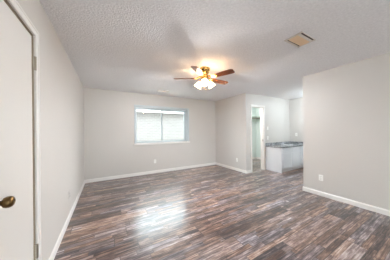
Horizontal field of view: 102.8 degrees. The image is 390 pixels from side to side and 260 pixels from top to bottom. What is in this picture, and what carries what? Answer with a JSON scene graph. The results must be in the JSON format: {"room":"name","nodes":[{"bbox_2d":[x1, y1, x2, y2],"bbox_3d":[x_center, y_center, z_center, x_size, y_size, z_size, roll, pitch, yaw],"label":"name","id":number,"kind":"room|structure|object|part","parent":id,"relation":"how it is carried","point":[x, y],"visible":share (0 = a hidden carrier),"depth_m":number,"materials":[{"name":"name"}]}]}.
{"room":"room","nodes":[
{"label":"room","id":0,"kind":"room"},
{"bbox_2d":[7,0,84,259],"bbox_3d":[-0.882,0.089,0.439,0.120,2.440,8.038,-1,0,-30],"label":"wall","id":1,"kind":"structure","parent":0,"point":[61,88],"depth_m":1.75,"materials":[{"name":"beige paint"}]},
{"bbox_2d":[0,0,38,259],"bbox_3d":[-1.102,0.281,0.976,0.117,2.036,0.608,-1,0,-30],"label":"door","id":2,"kind":"structure","parent":1,"relation":"in","point":[16,149],"depth_m":0.98,"materials":[{"name":"white paint"}]},
{"bbox_3d":[-0.973,0.365,0.790,0.078,0.066,0.066,-1,0,-30],"label":"knob","id":3,"kind":"part","parent":2,"relation":"part of","materials":[{"name":"gold metal"}]},
{"bbox_2d":[4,0,41,259],"bbox_3d":[-1.152,0.254,0.936,0.141,2.114,0.704,-1,0,-30],"label":"door frame","id":4,"kind":"structure","parent":1,"relation":"attached to","point":[14,3],"depth_m":1.22,"materials":[{"name":"white wood"}]},
{"bbox_2d":[48,180,84,259],"bbox_3d":[-0.813,1.265,0.472,0.014,0.086,8.038,-1,0,-30],"label":"baseboard","id":5,"kind":"structure","parent":1,"relation":"attached to","point":[55,249],"depth_m":2.00,"materials":[{"name":"white wood"}]},
{"bbox_2d":[84,87,215,179],"bbox_3d":[-1.050,0.090,5.056,4.400,2.440,0.150,-1,0,-30],"label":"wall","id":6,"kind":"structure","parent":0,"point":[109,148],"depth_m":4.50,"materials":[{"name":"beige paint"}]},
{"bbox_2d":[85,162,215,182],"bbox_3d":[-0.998,1.267,4.984,4.132,0.086,0.014,-1,0,-30],"label":"baseboard","id":7,"kind":"structure","parent":6,"relation":"attached to","point":[214,163],"depth_m":4.68,"materials":[{"name":"white wood"}]},
{"bbox_2d":[134,105,189,145],"bbox_3d":[-1.020,-0.182,5.035,1.843,1.195,0.170,-1,0,-30],"label":"window","id":8,"kind":"structure","parent":6,"relation":"in","point":[136,107],"depth_m":5.01,"materials":[{"name":"grey plastic"}]},
{"bbox_3d":[-1.412,-0.168,4.842,0.806,1.017,0.030,-1,0,-30],"label":"sash","id":9,"kind":"part","parent":8,"relation":"part of","materials":[{"name":"grey plastic"}]},
{"bbox_3d":[-0.994,0.388,5.000,1.843,0.054,0.090,-1,0,-30],"label":"sill","id":10,"kind":"part","parent":8,"relation":"part of","materials":[{"name":"white wood"}]},
{"bbox_3d":[-0.727,-0.174,5.271,0.840,1.017,0.030,-1,0,-30],"label":"sash","id":11,"kind":"part","parent":8,"relation":"part of","materials":[{"name":"grey plastic"}]},
{"bbox_2d":[40,0,389,100],"bbox_3d":[1.969,-1.219,2.089,6.730,0.120,8.308,-1,0,-30],"label":"ceiling","id":12,"kind":"structure","parent":0,"point":[135,46],"depth_m":1.97,"materials":[{"name":"paint"}]},
{"bbox_2d":[173,66,234,88],"bbox_3d":[0.201,-0.944,2.874,1.073,0.397,1.102,-1,0,-30],"label":"ceiling fan","id":13,"kind":"object","parent":12,"relation":"hanging from","point":[203,72],"visible":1,"depth_m":2.77,"materials":[{"name":"brown wood"}]},
{"bbox_3d":[-0.194,-0.960,2.863,0.392,0.007,0.128,-1,11,2],"label":"blade","id":14,"kind":"part","parent":13,"relation":"part of","materials":[{"name":"brown wood"}]},
{"bbox_3d":[0.050,-0.963,2.501,0.128,0.007,0.392,11,4,20],"label":"blade","id":15,"kind":"part","parent":13,"relation":"part of","materials":[{"name":"brown wood"}]},
{"bbox_3d":[0.164,-0.859,2.697,0.128,0.139,0.132,-1,0,-30],"label":"lamp shade","id":16,"kind":"part","parent":13,"relation":"part of","materials":[{"name":"white glass"}]},
{"bbox_3d":[0.485,-0.967,3.056,0.392,0.007,0.128,-1,-11,-34],"label":"blade","id":17,"kind":"part","parent":13,"relation":"part of","materials":[{"name":"brown wood"}]},
{"bbox_3d":[0.469,-0.967,2.620,0.392,0.007,0.128,-1,-11,38],"label":"blade","id":18,"kind":"part","parent":13,"relation":"part of","materials":[{"name":"brown wood"}]},
{"bbox_2d":[284,31,315,47],"bbox_3d":[1.325,-1.145,1.968,0.330,0.015,0.208,-1,0,-30],"label":"ceiling vent","id":19,"kind":"object","parent":12,"relation":"in","point":[301,38],"visible":1,"depth_m":1.96,"materials":[{"name":"beige metal"}]},
{"bbox_2d":[54,159,389,259],"bbox_3d":[1.994,1.331,2.089,6.730,0.100,8.308,-1,0,-30],"label":"floor","id":20,"kind":"structure","parent":0,"point":[211,212],"depth_m":2.23,"materials":[{"name":"brown wood"}]},
{"bbox_2d":[266,146,302,172],"bbox_3d":[3.098,0.892,5.266,1.410,0.756,0.561,-1,0,-30],"label":"vanity cabinet","id":21,"kind":"object","parent":20,"relation":"on","point":[280,160],"visible":0.88,"depth_m":4.92,"materials":[{"name":"white paint"}]},
{"bbox_2d":[265,143,302,147],"bbox_3d":[3.086,0.491,5.260,1.435,0.046,0.569,-1,0,-30],"label":"countertop","id":22,"kind":"structure","parent":21,"relation":"on","point":[277,145],"depth_m":5.04,"materials":[{"name":"grey stone"}]},
{"bbox_3d":[2.859,0.596,4.823,0.463,0.119,0.025,-1,0,-30],"label":"drawer","id":23,"kind":"part","parent":21,"relation":"part of","materials":[{"name":"white paint"}]},
{"bbox_3d":[2.862,0.916,4.823,0.463,0.455,0.025,-1,0,-30],"label":"door","id":24,"kind":"part","parent":21,"relation":"part of","materials":[{"name":"white paint"}]},
{"bbox_3d":[3.282,0.591,5.064,0.448,0.119,0.025,-1,0,-30],"label":"drawer","id":25,"kind":"part","parent":21,"relation":"part of","materials":[{"name":"white paint"}]},
{"bbox_3d":[3.285,0.912,5.064,0.448,0.455,0.025,-1,0,-30],"label":"door","id":26,"kind":"part","parent":21,"relation":"part of","materials":[{"name":"white paint"}]},
{"bbox_3d":[3.665,0.909,5.280,0.362,0.455,0.025,-1,0,-30],"label":"door","id":27,"kind":"part","parent":21,"relation":"part of","materials":[{"name":"white paint"}]},
{"bbox_2d":[215,93,248,170],"bbox_3d":[1.219,0.068,5.395,0.120,2.440,1.508,-1,0,-30],"label":"wall","id":28,"kind":"structure","parent":0,"point":[231,113],"depth_m":5.18,"materials":[{"name":"beige paint"}]},
{"bbox_2d":[216,162,250,173],"bbox_3d":[1.261,1.245,5.404,0.209,0.086,1.522,-1,0,-30],"label":"baseboard","id":29,"kind":"structure","parent":28,"relation":"attached to","point":[219,164],"depth_m":5.13,"materials":[{"name":"white wood"}]},
{"bbox_2d":[252,108,260,156],"bbox_3d":[2.217,0.058,6.119,2.330,2.440,1.538,-1,0,-30],"label":"wall","id":30,"kind":"structure","parent":0,"point":[256,143],"depth_m":7.09,"materials":[{"name":"white paint"}]},
{"bbox_2d":[252,116,259,121],"bbox_3d":[2.175,-0.526,6.062,2.207,0.210,1.299,-1,0,-30],"label":"closet shelf","id":31,"kind":"object","parent":30,"relation":"attached to","point":[254,118],"visible":0.22,"depth_m":7.03,"materials":[{"name":"white paint"}]},
{"bbox_2d":[248,93,289,169],"bbox_3d":[2.575,0.055,5.369,2.210,2.440,0.120,-1,0,-30],"label":"wall","id":32,"kind":"structure","parent":0,"point":[277,119],"depth_m":5.38,"materials":[{"name":"beige paint"}]},
{"bbox_2d":[252,106,263,169],"bbox_3d":[1.985,0.256,5.032,0.577,2.050,0.120,-1,0,-30],"label":"door","id":33,"kind":"structure","parent":32,"relation":"in","point":[261,108],"depth_m":5.15,"materials":[{"name":"white wood"}]},
{"bbox_2d":[250,104,265,172],"bbox_3d":[2.020,0.227,4.970,0.689,2.106,0.022,-1,0,-30],"label":"door frame","id":34,"kind":"structure","parent":32,"relation":"attached to","point":[251,105],"depth_m":4.87,"materials":[{"name":"white wood"}]},
{"bbox_2d":[265,141,302,144],"bbox_3d":[3.086,0.430,5.260,1.435,0.075,0.569,-1,0,-30],"label":"backsplash","id":35,"kind":"structure","parent":32,"relation":"attached to","point":[287,142],"depth_m":5.52,"materials":[{"name":"grey stone"}]},
{"bbox_2d":[289,97,302,141],"bbox_3d":[4.006,0.041,5.210,0.120,2.440,1.814,-1,0,-30],"label":"wall","id":36,"kind":"structure","parent":0,"point":[295,105],"depth_m":5.65,"materials":[{"name":"beige paint"}]},
{"bbox_2d":[303,52,389,209],"bbox_3d":[4.559,0.035,1.767,2.330,2.440,4.956,-1,0,-30],"label":"wall","id":37,"kind":"structure","parent":0,"point":[346,108],"depth_m":2.69,"materials":[{"name":"beige paint"}]},
{"bbox_2d":[303,186,389,215],"bbox_3d":[4.561,1.212,1.769,2.344,0.086,4.970,-1,0,-30],"label":"baseboard","id":38,"kind":"structure","parent":37,"relation":"attached to","point":[327,195],"depth_m":2.69,"materials":[{"name":"white wood"}]},
{"label":"outside","id":39,"kind":"structure","parent":0,"visible":0},
{"bbox_3d":[0.267,1.547,3.597,28.000,0.100,34.000,-1,0,-30],"label":"ground","id":40,"kind":"structure","parent":39,"visible":0},
{"bbox_2d":[136,110,183,140],"bbox_3d":[-1.371,-0.557,9.465,16.600,4.340,4.000,-1,0,-30],"label":"house","id":41,"kind":"structure","parent":40,"relation":"on","point":[148,121],"depth_m":7.50,"materials":[{"name":"brick"}]}
]}

